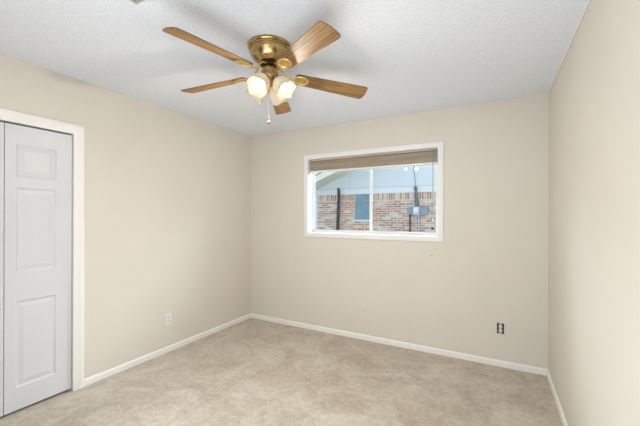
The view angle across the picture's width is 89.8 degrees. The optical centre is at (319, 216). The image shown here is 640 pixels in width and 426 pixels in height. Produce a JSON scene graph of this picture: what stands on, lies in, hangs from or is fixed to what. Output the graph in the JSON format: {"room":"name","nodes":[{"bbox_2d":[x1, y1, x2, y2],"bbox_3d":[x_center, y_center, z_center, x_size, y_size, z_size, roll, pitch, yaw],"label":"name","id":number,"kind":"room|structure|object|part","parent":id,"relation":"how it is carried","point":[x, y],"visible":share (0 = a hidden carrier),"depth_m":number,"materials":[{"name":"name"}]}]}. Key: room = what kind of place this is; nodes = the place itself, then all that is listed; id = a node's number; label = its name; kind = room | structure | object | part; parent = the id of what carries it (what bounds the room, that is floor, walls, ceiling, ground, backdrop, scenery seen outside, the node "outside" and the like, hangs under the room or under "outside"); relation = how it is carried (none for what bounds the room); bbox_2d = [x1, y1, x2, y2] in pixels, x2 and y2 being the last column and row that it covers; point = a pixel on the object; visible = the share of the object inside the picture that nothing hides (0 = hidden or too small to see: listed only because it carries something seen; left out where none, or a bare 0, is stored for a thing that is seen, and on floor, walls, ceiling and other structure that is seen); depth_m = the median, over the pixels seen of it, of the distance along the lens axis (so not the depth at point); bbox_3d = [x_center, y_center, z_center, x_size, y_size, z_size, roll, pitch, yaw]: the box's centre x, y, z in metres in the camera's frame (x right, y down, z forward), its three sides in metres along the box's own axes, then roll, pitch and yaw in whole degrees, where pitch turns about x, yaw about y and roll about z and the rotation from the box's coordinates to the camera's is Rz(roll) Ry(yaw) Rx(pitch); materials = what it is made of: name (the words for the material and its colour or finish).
{"room":"empty bedroom","nodes":[
{"label":"empty bedroom","id":0,"kind":"room"},
{"bbox_2d":[0,54,250,378],"bbox_3d":[-1.873,0.139,2.728,0.120,2.440,3.733,0,0,28],"label":"wall","id":1,"kind":"structure","parent":0,"point":[168,192],"depth_m":3.05,"materials":[{"name":"beige paint"}]},
{"bbox_2d":[0,122,3,416],"bbox_3d":[-2.235,0.352,1.994,0.032,1.972,0.391,0,0,28],"label":"door","id":2,"kind":"structure","parent":1,"relation":"in","point":[1,123],"depth_m":2.15,"materials":[{"name":"white paint"}]},
{"bbox_2d":[3,123,71,414],"bbox_3d":[-2.046,0.353,2.341,0.032,1.972,0.391,0,0,28],"label":"door","id":3,"kind":"structure","parent":1,"relation":"in","point":[37,162],"depth_m":2.31,"materials":[{"name":"white paint"}]},
{"bbox_2d":[0,108,84,390],"bbox_3d":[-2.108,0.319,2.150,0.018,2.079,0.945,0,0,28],"label":"trim","id":4,"kind":"structure","parent":1,"relation":"attached to","point":[78,131],"depth_m":2.52,"materials":[{"name":"white paint"}]},
{"bbox_2d":[84,313,250,386],"bbox_3d":[-1.409,1.333,3.452,0.012,0.056,2.015,0,0,28],"label":"baseboard","id":5,"kind":"structure","parent":1,"relation":"attached to","point":[122,367],"depth_m":3.12,"materials":[{"name":"white paint"}]},
{"bbox_2d":[165,313,170,325],"bbox_3d":[-1.528,1.032,3.234,0.009,0.114,0.070,0,0,28],"label":"wall outlet","id":6,"kind":"object","parent":1,"relation":"attached to","point":[167,316],"visible":1,"depth_m":3.23,"materials":[{"name":"white plastic"}]},
{"bbox_2d":[0,318,562,425],"bbox_3d":[-0.700,1.423,2.130,4.319,0.120,4.043,0,0,28],"label":"floor","id":7,"kind":"structure","parent":0,"point":[251,371],"depth_m":2.53,"materials":[{"name":"beige carpet"}]},
{"bbox_2d":[0,0,587,136],"bbox_3d":[-0.692,-1.137,2.130,4.319,0.120,4.043,0,0,28],"label":"ceiling","id":8,"kind":"structure","parent":0,"point":[411,56],"depth_m":2.06,"materials":[{"name":"white paint"}]},
{"bbox_2d":[130,0,144,3],"bbox_3d":[-0.836,-1.074,1.481,0.300,0.008,0.170,0,0,28],"label":"ceiling vent","id":9,"kind":"object","parent":8,"relation":"in","point":[133,1],"visible":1,"depth_m":1.60,"materials":[{"name":"metal"}]},
{"bbox_2d":[162,21,367,123],"bbox_3d":[-0.351,-0.830,2.021,1.261,0.493,1.261,0,0,28],"label":"ceiling fan","id":10,"kind":"object","parent":8,"relation":"hanging from","point":[273,53],"visible":1,"depth_m":1.94,"materials":[{"name":"brown wood"}]},
{"bbox_3d":[-0.569,-0.891,1.702,0.132,0.006,0.497,17,12,36],"label":"blade","id":11,"kind":"part","parent":10,"relation":"part of","materials":[{"name":"brown wood"}]},
{"bbox_3d":[-0.708,-0.884,2.167,0.497,0.006,0.132,-3,13,19],"label":"blade","id":12,"kind":"part","parent":10,"relation":"part of","materials":[{"name":"brown wood"}]},
{"bbox_3d":[-0.401,-0.816,2.072,0.132,0.117,0.132,45,19,20],"label":"lamp shade","id":13,"kind":"part","parent":10,"relation":"part of","materials":[{"name":"white glass"}]},
{"bbox_3d":[-0.360,-0.815,1.949,0.132,0.117,0.132,0,-42,27],"label":"lamp shade","id":14,"kind":"part","parent":10,"relation":"part of","materials":[{"name":"white glass"}]},
{"bbox_3d":[-0.377,-0.921,1.945,0.030,0.070,0.115,17,12,36],"label":"blade arm","id":15,"kind":"part","parent":10,"relation":"part of","materials":[{"name":"gold metal"}]},
{"bbox_3d":[-0.360,-0.815,1.950,0.054,0.092,0.054,0,-42,27],"label":"bulb","id":16,"kind":"part","parent":10,"relation":"part of","materials":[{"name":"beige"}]},
{"bbox_3d":[-0.277,-0.815,2.112,0.132,0.117,0.132,0,42,27],"label":"lamp shade","id":17,"kind":"part","parent":10,"relation":"part of","materials":[{"name":"white glass"}]},
{"bbox_3d":[-0.309,-0.881,2.443,0.132,0.006,0.497,-14,-3,1],"label":"blade","id":18,"kind":"part","parent":10,"relation":"part of","materials":[{"name":"brown wood"}]},
{"bbox_3d":[-0.238,-0.815,1.989,0.054,0.092,0.054,-45,-19,20],"label":"bulb","id":19,"kind":"part","parent":10,"relation":"part of","materials":[{"name":"beige glass"}]},
{"bbox_3d":[-0.237,-0.815,1.989,0.132,0.117,0.132,-45,-19,20],"label":"lamp shade","id":20,"kind":"part","parent":10,"relation":"part of","materials":[{"name":"white glass"}]},
{"bbox_3d":[-0.220,-0.916,2.065,0.115,0.070,0.030,5,-15,-17],"label":"blade arm","id":21,"kind":"part","parent":10,"relation":"part of","materials":[{"name":"gold metal"}]},
{"bbox_3d":[-0.084,-0.886,1.690,0.132,0.006,0.497,17,-7,-34],"label":"blade","id":22,"kind":"part","parent":10,"relation":"part of","materials":[{"name":"brown wood"}]},
{"bbox_3d":[0.076,-0.870,2.148,0.497,0.006,0.132,5,-15,-17],"label":"blade","id":23,"kind":"part","parent":10,"relation":"part of","materials":[{"name":"brown wood"}]},
{"bbox_2d":[251,93,548,368],"bbox_3d":[0.565,0.147,3.638,3.539,2.440,0.190,0,0,28],"label":"wall","id":24,"kind":"structure","parent":0,"point":[490,267],"depth_m":3.19,"materials":[{"name":"beige paint"}]},
{"bbox_2d":[361,305,366,314],"bbox_3d":[0.492,1.036,3.563,0.070,0.114,0.010,0,0,28],"label":"phone jack","id":25,"kind":"object","parent":24,"relation":"attached to","point":[363,307],"visible":1,"depth_m":3.56,"materials":[{"name":"beige plastic"}]},
{"bbox_2d":[304,141,443,241],"bbox_3d":[0.548,-0.249,3.619,1.613,1.002,0.171,0,0,28],"label":"window","id":26,"kind":"structure","parent":24,"relation":"in","point":[309,178],"depth_m":3.56,"materials":[{"name":"white paint"}]},
{"bbox_3d":[0.267,-0.249,3.852,0.759,0.850,0.014,0,0,28],"label":"sash","id":27,"kind":"part","parent":26,"relation":"part of","materials":[{"name":"white paint"}]},
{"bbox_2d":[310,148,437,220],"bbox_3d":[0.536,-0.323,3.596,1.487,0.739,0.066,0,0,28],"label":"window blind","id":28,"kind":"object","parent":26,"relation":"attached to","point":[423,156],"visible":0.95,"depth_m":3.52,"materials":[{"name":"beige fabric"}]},
{"bbox_3d":[0.539,-0.545,3.602,1.481,0.019,0.048,0,0,28],"label":"rail","id":29,"kind":"part","parent":28,"relation":"part of","materials":[{"name":"beige plastic"}]},
{"bbox_3d":[1.140,-0.335,3.240,0.011,0.688,0.006,0,0,28],"label":"pull cord","id":30,"kind":"part","parent":28,"relation":"part of","materials":[{"name":"white plastic"}]},
{"bbox_3d":[0.579,-0.249,3.676,1.499,0.888,0.032,0,0,28],"label":"frame","id":31,"kind":"part","parent":26,"relation":"part of","materials":[{"name":"white paint"}]},
{"bbox_3d":[0.892,-0.247,3.496,0.736,0.850,0.014,0,0,28],"label":"sash","id":32,"kind":"part","parent":26,"relation":"part of","materials":[{"name":"white paint"}]},
{"bbox_2d":[251,313,546,375],"bbox_3d":[0.513,1.339,3.549,3.299,0.056,0.012,0,0,28],"label":"baseboard","id":33,"kind":"structure","parent":24,"relation":"attached to","point":[526,368],"depth_m":3.29,"materials":[{"name":"white paint"}]},
{"bbox_2d":[497,323,503,333],"bbox_3d":[1.650,1.023,2.934,0.056,0.098,0.011,0,0,28],"label":"outlet","id":34,"kind":"object","parent":24,"relation":"attached to","point":[500,327],"visible":1,"depth_m":2.93,"materials":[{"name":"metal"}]},
{"bbox_2d":[548,0,639,425],"bbox_3d":[1.133,0.148,1.099,0.120,2.440,3.733,0,0,28],"label":"wall","id":35,"kind":"structure","parent":0,"point":[594,202],"depth_m":1.47,"materials":[{"name":"beige paint"}]},
{"bbox_2d":[546,369,567,425],"bbox_3d":[1.071,1.340,1.131,0.012,0.056,3.733,0,0,28],"label":"baseboard","id":36,"kind":"structure","parent":35,"relation":"attached to","point":[563,419],"depth_m":2.32,"materials":[{"name":"white paint"}]},
{"bbox_2d":[548,0,589,93],"bbox_3d":[1.080,-1.066,1.130,0.009,0.011,3.733,0,0,28],"label":"trim","id":37,"kind":"structure","parent":35,"relation":"attached to","point":[588,1],"depth_m":1.94,"materials":[{"name":"white paint"}]},
{"label":"outside","id":38,"kind":"structure","parent":0,"visible":0},
{"bbox_3d":[3.447,1.651,12.667,22.000,0.150,18.437,0,0,28],"label":"ground","id":39,"kind":"structure","parent":38,"visible":0},
{"bbox_2d":[315,164,435,232],"bbox_3d":[5.357,-0.668,8.831,10.700,4.499,5.770,0,0,28],"label":"neighbouring house","id":40,"kind":"structure","parent":39,"relation":"on","point":[342,198],"depth_m":8.48,"materials":[{"name":"brick"}]},
{"bbox_3d":[1.150,-0.271,8.679,0.380,0.650,0.004,0,0,28],"label":"pane","id":41,"kind":"part","parent":40,"relation":"part of","materials":[{"name":"blue glass"}]},
{"bbox_2d":[407,166,427,231],"bbox_3d":[2.403,0.162,7.919,0.490,2.941,0.189,0,0,28],"label":"electric meter","id":42,"kind":"object","parent":40,"relation":"attached to","point":[416,210],"visible":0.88,"depth_m":7.94,"materials":[{"name":"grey metal"}]}
]}

